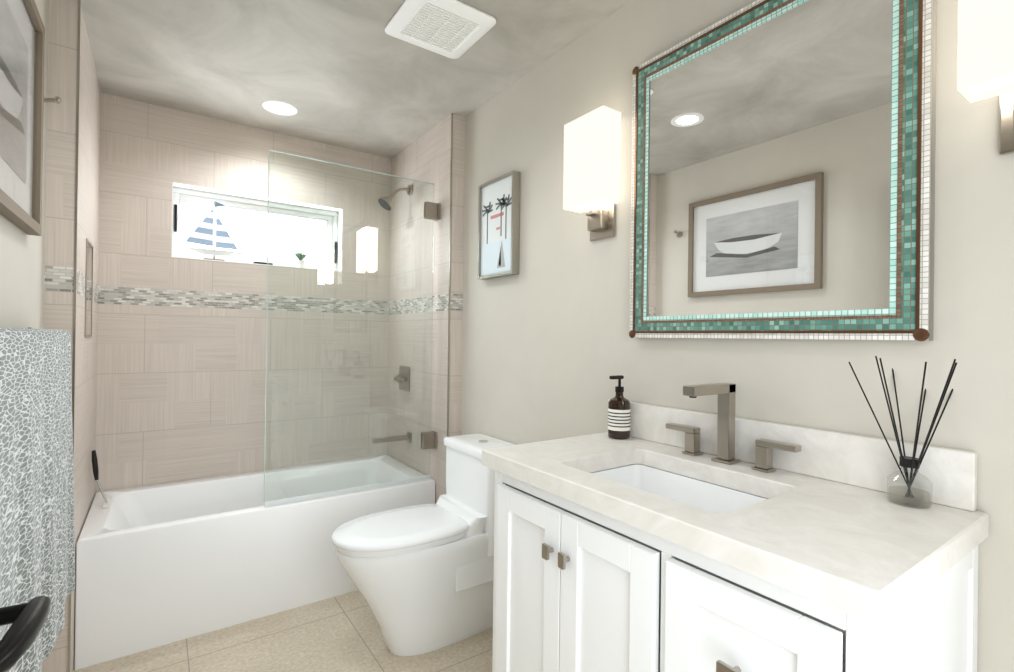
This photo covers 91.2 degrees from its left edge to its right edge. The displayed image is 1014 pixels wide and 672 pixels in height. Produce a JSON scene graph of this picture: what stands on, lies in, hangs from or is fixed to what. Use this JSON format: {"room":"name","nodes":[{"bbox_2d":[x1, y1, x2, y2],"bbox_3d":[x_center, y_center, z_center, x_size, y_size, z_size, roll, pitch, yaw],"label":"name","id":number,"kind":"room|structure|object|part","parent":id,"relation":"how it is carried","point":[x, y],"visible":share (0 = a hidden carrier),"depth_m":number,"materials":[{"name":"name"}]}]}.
{"room":"bathroom","nodes":[
{"label":"bathroom","id":0,"kind":"room"},
{"bbox_2d":[0,0,48,328],"bbox_3d":[-0.912,0.035,0.642,0.100,2.480,2.600,1,0,-35],"label":"wall","id":1,"kind":"structure","parent":0,"point":[22,269],"depth_m":1.49,"materials":[{"name":"paint"}]},
{"bbox_2d":[0,0,44,235],"bbox_3d":[-1.192,-0.620,1.171,0.030,0.635,0.825,1,0,-35],"label":"framed picture","id":2,"kind":"object","parent":1,"relation":"attached to","point":[22,40],"visible":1,"depth_m":1.34,"materials":[{"name":"brown wood"}]},
{"bbox_2d":[0,327,74,671],"bbox_3d":[-1.156,0.389,1.182,0.126,0.824,0.968,1,0,-35],"label":"towel","id":3,"kind":"object","parent":1,"relation":"attached to","point":[37,550],"visible":0.98,"depth_m":1.11,"materials":[{"name":"grey fabric"}]},
{"bbox_2d":[44,96,61,103],"bbox_3d":[-1.466,-0.751,1.592,0.060,0.042,0.040,1,0,-35],"label":"hook","id":4,"kind":"object","parent":1,"relation":"attached to","point":[57,100],"visible":0.62,"depth_m":1.59,"materials":[{"name":"silver metal"}]},
{"bbox_3d":[-0.521,0.261,0.296,0.125,2.024,0.767,1,0,-35],"label":"door leaf","id":5,"kind":"structure","parent":1,"relation":"in","visible":0},
{"bbox_2d":[0,596,51,671],"bbox_3d":[-0.593,0.344,0.570,0.093,0.066,0.167,1,0,-35],"label":"door lever","id":6,"kind":"object","parent":5,"relation":"attached to","point":[27,621],"visible":1,"depth_m":0.57,"materials":[{"name":"black metal"}]},
{"bbox_2d":[42,0,100,671],"bbox_3d":[-1.913,0.025,2.138,0.180,2.480,1.000,1,0,-35],"label":"wall","id":7,"kind":"structure","parent":0,"point":[60,175],"depth_m":1.78,"materials":[{"name":"tile"}]},
{"bbox_2d":[68,0,452,671],"bbox_3d":[-1.087,0.037,2.440,1.524,2.480,0.552,1,0,-35],"label":"trim","id":8,"kind":"structure","parent":7,"relation":"attached to","point":[92,280],"depth_m":1.78,"materials":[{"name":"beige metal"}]},
{"bbox_2d":[95,93,390,493],"bbox_3d":[-1.462,0.034,2.974,1.520,2.480,0.150,1,0,-35],"label":"wall","id":9,"kind":"structure","parent":0,"point":[181,355],"depth_m":2.78,"materials":[{"name":"tile"}]},
{"bbox_2d":[171,182,342,271],"bbox_3d":[-1.462,-0.616,2.970,0.900,0.400,0.150,1,0,-35],"label":"window","id":10,"kind":"structure","parent":9,"relation":"in","point":[182,194],"depth_m":2.96,"materials":[{"name":"white glass"}]},
{"bbox_2d":[185,201,246,260],"bbox_3d":[-1.638,-0.592,2.810,0.309,0.335,0.040,1,0,-35],"label":"sailboat model","id":11,"kind":"object","parent":10,"relation":"on","point":[202,234],"visible":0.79,"depth_m":2.79},
{"bbox_2d":[253,262,272,264],"bbox_3d":[-1.444,-0.427,2.941,0.100,0.012,0.040,1,0,-35],"label":"box","id":12,"kind":"object","parent":10,"relation":"on","point":[263,263],"visible":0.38,"depth_m":2.92,"materials":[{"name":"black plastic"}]},
{"bbox_2d":[294,252,307,267],"bbox_3d":[-1.268,-0.472,3.062,0.079,0.107,0.063,1,0,-35],"label":"plant pot","id":13,"kind":"object","parent":10,"relation":"on","point":[299,256],"depth_m":3.04,"materials":[{"name":"beige ceramic"}]},
{"bbox_2d":[73,590,492,671],"bbox_3d":[-0.459,1.333,1.518,1.880,0.100,3.700,1,0,-35],"label":"floor","id":14,"kind":"structure","parent":0,"point":[340,633],"depth_m":2.02,"materials":[{"name":"tile"}]},
{"bbox_2d":[74,455,434,669],"bbox_3d":[-1.225,1.031,2.615,1.516,0.490,0.718,1,0,-35],"label":"bathtub","id":15,"kind":"object","parent":14,"relation":"on","point":[157,565],"visible":0.71,"depth_m":2.22,"materials":[{"name":"white ceramic"}]},
{"bbox_2d":[92,450,109,507],"bbox_3d":[-1.859,0.647,2.272,0.065,0.255,0.110,1,0,-35],"label":"scrub brush","id":16,"kind":"object","parent":15,"relation":"on","point":[96,473],"visible":1,"depth_m":2.26,"materials":[{"name":"black plastic"}]},
{"bbox_2d":[331,433,517,655],"bbox_3d":[-0.342,0.883,2.129,0.796,0.807,0.426,1,0,-35],"label":"toilet","id":17,"kind":"object","parent":14,"relation":"on","point":[421,576],"visible":0.73,"depth_m":2.02,"materials":[{"name":"white ceramic"}]},
{"bbox_3d":[-0.436,0.799,2.062,0.562,0.051,0.382,1,0,-35],"label":"seat","id":18,"kind":"part","parent":17,"relation":"part of","materials":[{"name":"white ceramic"}]},
{"bbox_2d":[482,383,988,671],"bbox_3d":[0.431,0.711,1.229,0.565,1.166,1.000,1,0,-35],"label":"bathroom vanity","id":19,"kind":"object","parent":14,"relation":"on","point":[669,539],"visible":1,"depth_m":1.02,"materials":[{"name":"white"}]},
{"bbox_2d":[608,375,630,438],"bbox_3d":[0.379,0.239,1.684,0.080,0.210,0.076,1,0,-35],"label":"soap bottle","id":20,"kind":"object","parent":19,"relation":"on","point":[619,414],"visible":1,"depth_m":1.66,"materials":[{"name":"brown glass"}]},
{"bbox_2d":[665,383,801,472],"bbox_3d":[0.546,0.238,1.331,0.203,0.215,0.380,1,0,-35],"label":"faucet","id":21,"kind":"object","parent":19,"relation":"on","point":[723,442],"depth_m":1.36,"materials":[{"name":"silver metal"}]},
{"bbox_2d":[848,356,956,508],"bbox_3d":[0.841,0.196,1.049,0.166,0.304,0.184,1,0,-35],"label":"reed diffuser","id":22,"kind":"object","parent":19,"relation":"on","point":[908,462],"visible":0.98,"depth_m":1.03,"materials":[{"name":"clear glass"}]},
{"bbox_2d":[81,0,631,158],"bbox_3d":[-0.425,-1.246,1.526,1.880,0.100,3.700,1,0,-35],"label":"ceiling","id":23,"kind":"structure","parent":0,"point":[350,74],"depth_m":2.17,"materials":[{"name":"paint"}]},
{"bbox_2d":[262,100,296,115],"bbox_3d":[-1.195,-1.198,2.616,0.170,0.007,0.170,1,0,-35],"label":"recessed light","id":24,"kind":"object","parent":23,"relation":"in","point":[279,107],"visible":1,"depth_m":2.61,"materials":[{"name":"white"}]},
{"bbox_2d":[385,0,495,58],"bbox_3d":[-0.259,-1.182,1.905,0.330,0.018,0.330,1,0,-35],"label":"ceiling vent","id":25,"kind":"object","parent":23,"relation":"in","point":[453,29],"visible":1,"depth_m":1.88,"materials":[{"name":"white plastic"}]},
{"bbox_2d":[387,114,464,503],"bbox_3d":[-0.522,0.047,3.115,0.180,2.480,1.000,1,0,-35],"label":"wall","id":26,"kind":"structure","parent":0,"point":[425,157],"depth_m":2.86,"materials":[{"name":"tile"}]},
{"bbox_2d":[264,149,439,505],"bbox_3d":[-0.750,-0.033,2.527,0.866,1.636,0.056,1,0,-35],"label":"screen","id":27,"kind":"object","parent":26,"relation":"attached to","point":[428,440],"visible":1,"depth_m":2.49,"materials":[{"name":"clear glass"}]},
{"bbox_2d":[372,185,412,443],"bbox_3d":[-0.720,-0.143,3.040,0.230,1.585,0.185,1,0,-35],"label":"shower fixture","id":28,"kind":"object","parent":26,"relation":"attached to","point":[401,371],"depth_m":3.02,"materials":[{"name":"silver metal"}]},
{"bbox_2d":[461,0,1013,671],"bbox_3d":[0.545,0.057,1.665,0.100,2.480,2.600,1,0,-35],"label":"wall","id":29,"kind":"structure","parent":0,"point":[549,344],"depth_m":1.57,"materials":[{"name":"paint"}]},
{"bbox_2d":[477,170,519,279],"bbox_3d":[-0.044,-0.519,2.390,0.040,0.470,0.300,1,0,-35],"label":"framed picture","id":30,"kind":"object","parent":29,"relation":"attached to","point":[498,224],"visible":1,"depth_m":2.36,"materials":[{"name":"paper"},{"name":"wood"},{"name":"glass"}]},
{"bbox_2d":[563,106,620,240],"bbox_3d":[0.315,-0.576,1.817,0.112,0.430,0.200,1,0,-35],"label":"sconce","id":31,"kind":"object","parent":29,"relation":"attached to","point":[592,163],"visible":0.98,"depth_m":1.77,"materials":[{"name":"white glass"}]},
{"bbox_2d":[629,0,936,340],"bbox_3d":[0.667,-0.452,1.378,0.038,0.924,0.809,1,0,-35],"label":"mirror","id":32,"kind":"object","parent":29,"relation":"attached to","point":[783,169],"visible":1,"depth_m":1.28,"materials":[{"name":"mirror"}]},
{"bbox_2d":[957,0,1013,154],"bbox_3d":[0.962,-0.570,0.897,0.112,0.430,0.200,1,0,-35],"label":"sconce","id":33,"kind":"object","parent":29,"relation":"attached to","point":[985,62],"visible":1,"depth_m":0.93,"materials":[{"name":"white glass"}]},
{"bbox_3d":[0.954,-0.626,0.891,0.090,0.317,0.200,1,0,-35],"label":"lamp shade","id":34,"kind":"part","parent":33,"relation":"part of","materials":[{"name":"white glass"}]},
{"label":"outside","id":35,"kind":"structure","parent":0,"visible":0},
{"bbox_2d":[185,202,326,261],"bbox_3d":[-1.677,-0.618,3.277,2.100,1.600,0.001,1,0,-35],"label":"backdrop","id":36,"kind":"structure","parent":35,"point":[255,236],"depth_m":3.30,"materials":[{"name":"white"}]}
]}

